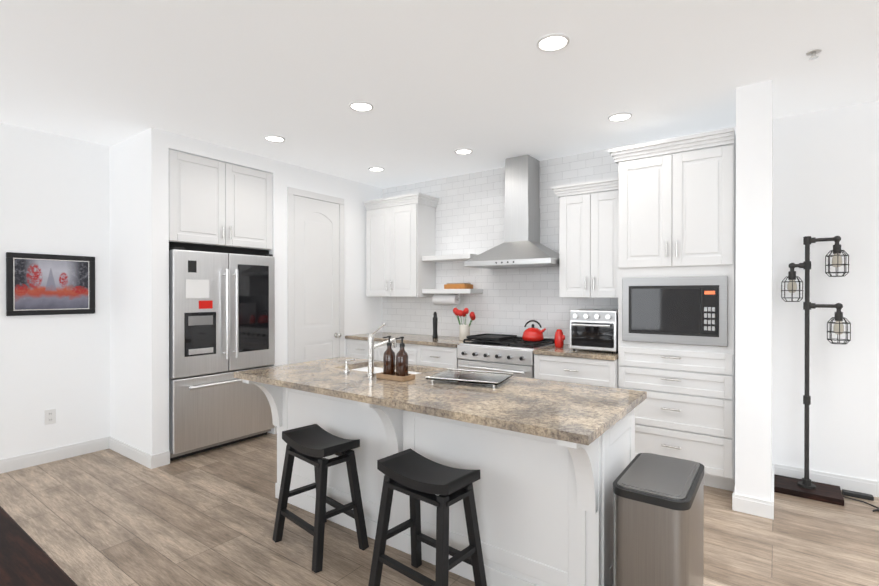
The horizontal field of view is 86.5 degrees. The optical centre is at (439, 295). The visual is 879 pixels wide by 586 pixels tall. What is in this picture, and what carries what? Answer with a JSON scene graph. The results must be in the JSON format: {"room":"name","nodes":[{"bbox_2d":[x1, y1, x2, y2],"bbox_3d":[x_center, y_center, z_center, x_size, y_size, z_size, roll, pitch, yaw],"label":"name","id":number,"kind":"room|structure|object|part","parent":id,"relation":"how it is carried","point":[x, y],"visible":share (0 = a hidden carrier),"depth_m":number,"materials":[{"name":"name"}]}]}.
{"room":"kitchen","nodes":[
{"label":"kitchen","id":0,"kind":"room"},
{"bbox_2d":[0,123,109,459],"bbox_3d":[-4.068,0.026,2.873,0.150,2.730,9.170,0,0,36],"label":"wall","id":1,"kind":"structure","parent":0,"point":[54,194],"depth_m":3.91,"materials":[{"name":"white paint"}]},
{"bbox_2d":[44,409,55,424],"bbox_3d":[-3.239,1.013,3.885,0.008,0.120,0.075,0,0,36],"label":"electrical outlet plate","id":2,"kind":"object","parent":1,"relation":"attached to","point":[49,416],"visible":1,"depth_m":3.88,"materials":[{"name":"white plastic"}]},
{"bbox_2d":[6,252,94,315],"bbox_3d":[-3.220,-0.087,3.891,0.028,0.500,0.585,0,0,36],"label":"framed art","id":3,"kind":"object","parent":1,"relation":"attached to","point":[43,284],"visible":1,"depth_m":3.87,"materials":[{"name":"black metal"}]},
{"bbox_2d":[0,437,107,473],"bbox_3d":[-4.778,1.343,1.755,0.013,0.105,6.119,0,0,36],"label":"baseboard","id":4,"kind":"structure","parent":1,"relation":"attached to","point":[46,456],"depth_m":3.89,"materials":[{"name":"white paint"}]},
{"bbox_2d":[169,149,271,249],"bbox_3d":[-2.269,-0.830,4.482,0.865,0.762,0.984,0,0,36],"label":"upper cabinet","id":5,"kind":"object","parent":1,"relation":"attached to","point":[215,203],"visible":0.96,"depth_m":4.20,"materials":[{"name":"white paint"}]},
{"bbox_2d":[110,127,381,454],"bbox_3d":[-1.856,0.018,5.081,0.846,2.730,2.700,0,0,36],"label":"wall","id":6,"kind":"structure","parent":0,"point":[139,291],"depth_m":4.03,"materials":[{"name":"white paint"}]},
{"bbox_2d":[108,436,155,468],"bbox_3d":[-2.633,1.335,3.972,0.829,0.105,0.013,0,0,36],"label":"baseboard","id":7,"kind":"structure","parent":6,"relation":"attached to","point":[137,455],"depth_m":3.93,"materials":[{"name":"white paint"}]},
{"bbox_2d":[287,187,343,363],"bbox_3d":[-1.296,0.139,5.053,0.092,2.490,0.760,0,0,36],"label":"pantry door","id":8,"kind":"structure","parent":6,"relation":"in","point":[315,276],"depth_m":5.04,"materials":[{"name":"white paint"}]},
{"bbox_2d":[0,432,878,585],"bbox_3d":[-0.671,1.427,1.242,10.500,0.060,10.500,0,0,36],"label":"floor","id":9,"kind":"structure","parent":0,"point":[107,517],"depth_m":2.74,"materials":[{"name":"brown wood"}]},
{"bbox_2d":[0,506,77,585],"bbox_3d":[-1.498,1.023,0.972,1.035,0.750,0.931,0,0,36],"label":"wood dining table","id":10,"kind":"object","parent":9,"relation":"on","point":[26,559],"visible":1,"depth_m":1.13,"materials":[{"name":"brown wood"}]},
{"bbox_2d":[169,242,274,460],"bbox_3d":[-2.224,0.470,4.452,0.929,1.832,0.963,0,0,36],"label":"refrigerator","id":11,"kind":"object","parent":9,"relation":"on","point":[221,315],"visible":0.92,"depth_m":4.13,"materials":[{"name":"silver metal"}]},
{"bbox_2d":[272,424,368,572],"bbox_3d":[-0.669,1.089,2.609,0.460,0.613,0.333,0,0,44],"label":"bar stool","id":12,"kind":"object","parent":9,"relation":"on","point":[313,444],"visible":1,"depth_m":2.54,"materials":[{"name":"black paint"}]},
{"bbox_2d":[346,339,377,360],"bbox_3d":[-0.702,0.942,5.525,0.500,0.880,0.627,0,0,36],"label":"base cabinet","id":13,"kind":"object","parent":9,"relation":"on","point":[355,348],"depth_m":5.30,"materials":[{"name":"white paint"}]},
{"bbox_2d":[378,341,421,365],"bbox_3d":[-0.276,0.943,5.216,0.686,0.880,0.627,0,0,36],"label":"base cabinet","id":14,"kind":"object","parent":9,"relation":"on","point":[414,351],"depth_m":4.86,"materials":[{"name":"white paint"}]},
{"bbox_2d":[368,448,486,585],"bbox_3d":[-0.056,1.091,2.159,0.460,0.613,0.333,0,0,41],"label":"bar stool","id":15,"kind":"object","parent":9,"relation":"on","point":[416,477],"visible":1,"depth_m":2.11,"materials":[{"name":"black paint"}]},
{"bbox_2d":[422,345,458,368],"bbox_3d":[0.151,0.944,4.908,0.500,0.880,0.627,0,0,36],"label":"base cabinet","id":16,"kind":"object","parent":9,"relation":"on","point":[434,356],"depth_m":4.63,"materials":[{"name":"white paint"}]},
{"bbox_2d":[345,332,617,360],"bbox_3d":[0.318,0.488,4.772,3.032,0.035,0.636,0,0,36],"label":"countertop","id":17,"kind":"structure","parent":16,"relation":"on","point":[454,342],"depth_m":4.64,"materials":[{"name":"beige stone"}]},
{"bbox_2d":[432,312,437,338],"bbox_3d":[-0.047,0.324,5.069,0.060,0.290,0.058,0,0,36],"label":"pepper mill","id":18,"kind":"object","parent":17,"relation":"on","point":[435,323],"visible":1,"depth_m":5.05,"materials":[{"name":"paint"}]},
{"bbox_2d":[453,307,475,339],"bbox_3d":[0.261,0.300,4.889,0.264,0.339,0.185,0,0,36],"label":"vase","id":19,"kind":"object","parent":17,"relation":"on","point":[464,330],"visible":0.94,"depth_m":4.84,"materials":[{"name":"white ceramic"}]},
{"bbox_2d":[554,329,564,347],"bbox_3d":[1.090,0.390,4.223,0.099,0.165,0.084,0,0,36],"label":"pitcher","id":20,"kind":"object","parent":17,"relation":"on","point":[559,338],"visible":1,"depth_m":4.19,"materials":[{"name":"ceramic"}]},
{"bbox_2d":[570,309,617,352],"bbox_3d":[1.351,0.300,3.990,0.390,0.345,0.389,0,0,36],"label":"toaster oven","id":21,"kind":"object","parent":17,"relation":"on","point":[594,329],"visible":0.88,"depth_m":3.86,"materials":[{"name":"silver metal"}]},
{"bbox_2d":[234,357,646,585],"bbox_3d":[-0.126,0.942,2.684,2.267,0.900,0.914,0,0,36],"label":"kitchen island","id":22,"kind":"object","parent":9,"relation":"on","point":[545,510],"depth_m":2.23,"materials":[{"name":"white paint"}]},
{"bbox_2d":[343,359,354,372],"bbox_3d":[-0.571,0.445,2.955,0.092,0.092,0.044,0,0,36],"label":"soap pump","id":23,"kind":"object","parent":22,"relation":"on","point":[346,370],"visible":1,"depth_m":2.96,"materials":[{"name":"silver metal"}]},
{"bbox_2d":[366,323,396,375],"bbox_3d":[-0.329,0.329,2.923,0.139,0.324,0.261,0,0,36],"label":"kitchen faucet","id":24,"kind":"object","parent":22,"relation":"on","point":[371,346],"visible":0.98,"depth_m":2.85,"materials":[{"name":"silver metal"}]},
{"bbox_2d":[376,372,414,381],"bbox_3d":[-0.258,0.477,2.748,0.210,0.028,0.110,0,0,36],"label":"soap tray","id":25,"kind":"object","parent":22,"relation":"on","point":[381,375],"visible":0.85,"depth_m":2.70,"materials":[{"name":"brown wood"}]},
{"bbox_2d":[383,336,394,374],"bbox_3d":[-0.301,0.359,2.778,0.078,0.235,0.072,0,0,36],"label":"soap bottle","id":26,"kind":"object","parent":25,"relation":"on","point":[389,361],"visible":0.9,"depth_m":2.75,"materials":[{"name":"brown glass"}]},
{"bbox_2d":[395,337,407,376],"bbox_3d":[-0.220,0.359,2.720,0.078,0.235,0.072,0,0,36],"label":"soap bottle","id":27,"kind":"object","parent":25,"relation":"on","point":[402,362],"visible":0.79,"depth_m":2.69,"materials":[{"name":"brown glass"}]},
{"bbox_3d":[-0.126,0.597,2.683,2.267,0.209,0.914,0,0,36],"label":"kitchen island top","id":28,"kind":"part","parent":22,"relation":"part of","materials":[{"name":"beige stone"}]},
{"bbox_2d":[426,368,512,387],"bbox_3d":[0.178,0.475,2.685,0.420,0.034,0.320,0,0,24],"label":"tray","id":29,"kind":"object","parent":22,"relation":"on","point":[493,379],"visible":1,"depth_m":2.67,"materials":[{"name":"silver metal"}]},
{"bbox_2d":[457,335,554,378],"bbox_3d":[0.652,0.900,4.494,0.782,0.970,0.691,0,0,36],"label":"range","id":30,"kind":"object","parent":9,"relation":"on","point":[515,356],"visible":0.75,"depth_m":4.27,"materials":[{"name":"silver metal"}]},
{"bbox_2d":[466,333,516,340],"bbox_3d":[0.522,0.414,4.645,0.360,0.024,0.380,0,0,36],"label":"pan","id":31,"kind":"object","parent":30,"relation":"on","point":[488,336],"visible":1,"depth_m":4.59,"materials":[{"name":"metal"}]},
{"bbox_2d":[522,320,545,340],"bbox_3d":[0.895,0.331,4.400,0.231,0.193,0.200,0,0,36],"label":"kettle","id":32,"kind":"object","parent":30,"relation":"on","point":[532,333],"visible":1,"depth_m":4.34,"materials":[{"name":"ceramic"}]},
{"bbox_2d":[534,354,617,387],"bbox_3d":[1.267,0.948,4.081,0.682,0.879,0.658,0,0,36],"label":"base cabinet","id":33,"kind":"object","parent":9,"relation":"on","point":[596,372],"visible":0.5,"depth_m":3.82,"materials":[{"name":"white paint"}]},
{"bbox_2d":[613,453,703,585],"bbox_3d":[0.904,1.060,1.912,0.271,0.669,0.545,0,0,36],"label":"steel trash can","id":34,"kind":"object","parent":9,"relation":"on","point":[658,517],"visible":1,"depth_m":1.75,"materials":[{"name":"silver metal"}]},
{"bbox_2d":[609,128,735,490],"bbox_3d":[1.850,0.121,3.685,0.835,2.535,0.612,0,0,36],"label":"tall cabinet","id":35,"kind":"object","parent":9,"relation":"on","point":[677,208],"visible":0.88,"depth_m":3.41,"materials":[{"name":"white paint"}]},
{"bbox_2d":[622,276,727,346],"bbox_3d":[1.718,0.112,3.452,0.705,0.495,0.030,0,0,36],"label":"built-in microwave","id":36,"kind":"object","parent":35,"relation":"attached to","point":[689,310],"visible":1,"depth_m":3.42,"materials":[{"name":"silver metal"}]},
{"bbox_2d":[774,236,878,511],"bbox_3d":[2.707,0.489,3.234,0.635,1.802,0.322,0,0,36],"label":"floor lamp","id":37,"kind":"object","parent":9,"relation":"on","point":[806,487],"visible":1,"depth_m":3.27,"materials":[{"name":"black metal"}]},
{"bbox_2d":[0,0,878,188],"bbox_3d":[-0.671,-1.373,1.232,10.500,0.080,10.500,0,0,36],"label":"ceiling","id":38,"kind":"structure","parent":0,"point":[436,84],"depth_m":2.81,"materials":[{"name":"white paint"}]},
{"bbox_2d":[264,135,284,142],"bbox_3d":[-1.409,-1.338,3.996,0.172,0.014,0.172,0,0,36],"label":"recessed light","id":39,"kind":"object","parent":38,"relation":"in","point":[275,138],"visible":0.96,"depth_m":3.99,"materials":[{"name":"white paint"}]},
{"bbox_2d":[349,101,373,111],"bbox_3d":[-0.554,-1.336,3.307,0.172,0.014,0.172,0,0,36],"label":"recessed light","id":40,"kind":"object","parent":38,"relation":"in","point":[360,106],"visible":0.98,"depth_m":3.31,"materials":[{"name":"white paint"}]},
{"bbox_2d":[368,167,384,171],"bbox_3d":[-0.671,-1.342,4.973,0.172,0.014,0.172,0,0,36],"label":"recessed light","id":41,"kind":"object","parent":38,"relation":"in","point":[377,169],"visible":1,"depth_m":4.99,"materials":[{"name":"white paint"}]},
{"bbox_2d":[454,148,472,154],"bbox_3d":[0.224,-1.339,4.355,0.172,0.014,0.172,0,0,36],"label":"recessed light","id":42,"kind":"object","parent":38,"relation":"in","point":[463,151],"visible":1,"depth_m":4.36,"materials":[{"name":"white paint"}]},
{"bbox_2d":[536,33,569,51],"bbox_3d":[0.599,-1.333,2.466,0.172,0.014,0.172,0,0,36],"label":"recessed light","id":43,"kind":"object","parent":38,"relation":"in","point":[553,42],"visible":1,"depth_m":2.46,"materials":[{"name":"white paint"}]},
{"bbox_2d":[608,112,631,121],"bbox_3d":[1.355,-1.336,3.504,0.172,0.014,0.172,0,0,36],"label":"recessed light","id":44,"kind":"object","parent":38,"relation":"in","point":[620,117],"visible":0.96,"depth_m":3.50,"materials":[{"name":"white paint"}]},
{"bbox_2d":[806,49,821,59],"bbox_3d":[2.058,-1.320,2.569,0.070,0.034,0.070,0,0,36],"label":"sprinkler","id":45,"kind":"object","parent":38,"relation":"attached to","point":[812,53],"visible":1,"depth_m":2.56,"materials":[{"name":"white paint"}]},
{"bbox_2d":[391,101,878,481],"bbox_3d":[2.494,0.023,3.693,8.250,2.730,0.150,0,0,36],"label":"wall","id":46,"kind":"structure","parent":0,"point":[825,173],"depth_m":3.37,"materials":[{"name":"white paint"}]},
{"bbox_2d":[364,192,438,296],"bbox_3d":[-0.454,-0.548,5.481,0.835,1.140,0.385,0,0,36],"label":"upper cabinet","id":47,"kind":"object","parent":46,"relation":"attached to","point":[400,236],"visible":0.98,"depth_m":5.33,"materials":[{"name":"white paint"}]},
{"bbox_2d":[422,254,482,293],"bbox_3d":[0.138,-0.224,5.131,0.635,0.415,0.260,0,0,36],"label":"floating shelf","id":48,"kind":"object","parent":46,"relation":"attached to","point":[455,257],"visible":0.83,"depth_m":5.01,"materials":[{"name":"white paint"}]},
{"bbox_2d":[432,294,459,304],"bbox_3d":[0.073,0.045,5.166,0.360,0.121,0.116,0,0,36],"label":"paper towel roll","id":49,"kind":"object","parent":48,"relation":"attached to","point":[445,299],"visible":1,"depth_m":5.11,"materials":[{"name":"white paper"}]},
{"bbox_2d":[444,283,472,288],"bbox_3d":[0.208,-0.098,5.087,0.270,0.061,0.170,0,0,36],"label":"box","id":50,"kind":"object","parent":48,"relation":"on","point":[458,286],"visible":0.98,"depth_m":5.02,"materials":[{"name":"orange wood"}]},
{"bbox_2d":[382,144,634,343],"bbox_3d":[0.505,-0.438,5.032,3.032,1.813,0.007,0,0,36],"label":"tile backsplash","id":51,"kind":"structure","parent":46,"relation":"attached to","point":[469,213],"depth_m":5.00,"materials":[{"name":"white tile"}]},
{"bbox_2d":[464,154,558,268],"bbox_3d":[0.752,-0.809,4.532,0.900,1.066,0.503,0,0,36],"label":"hood chimney","id":52,"kind":"object","parent":51,"relation":"attached to","point":[521,246],"visible":0.92,"depth_m":4.50,"materials":[{"name":"silver metal"}]},
{"bbox_2d":[551,177,618,297],"bbox_3d":[1.368,-0.473,4.163,0.621,1.000,0.385,0,0,36],"label":"upper cabinet","id":53,"kind":"object","parent":46,"relation":"attached to","point":[588,239],"visible":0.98,"depth_m":4.03,"materials":[{"name":"white paint"}]},
{"bbox_2d":[776,464,878,496],"bbox_3d":[4.103,1.341,2.432,3.859,0.105,0.013,0,0,36],"label":"baseboard","id":54,"kind":"structure","parent":46,"relation":"attached to","point":[866,486],"depth_m":3.34,"materials":[{"name":"white paint"}]},
{"bbox_2d":[735,80,772,500],"bbox_3d":[2.229,0.025,3.292,0.190,2.730,0.810,0,0,36],"label":"wall","id":55,"kind":"structure","parent":0,"point":[754,292],"depth_m":2.96,"materials":[{"name":"white paint"}]},
{"bbox_2d":[768,464,775,519],"bbox_3d":[2.299,1.338,3.219,0.013,0.105,0.794,0,0,36],"label":"baseboard","id":56,"kind":"structure","parent":55,"relation":"attached to","point":[770,503],"depth_m":2.91,"materials":[{"name":"white paint"}]}
]}

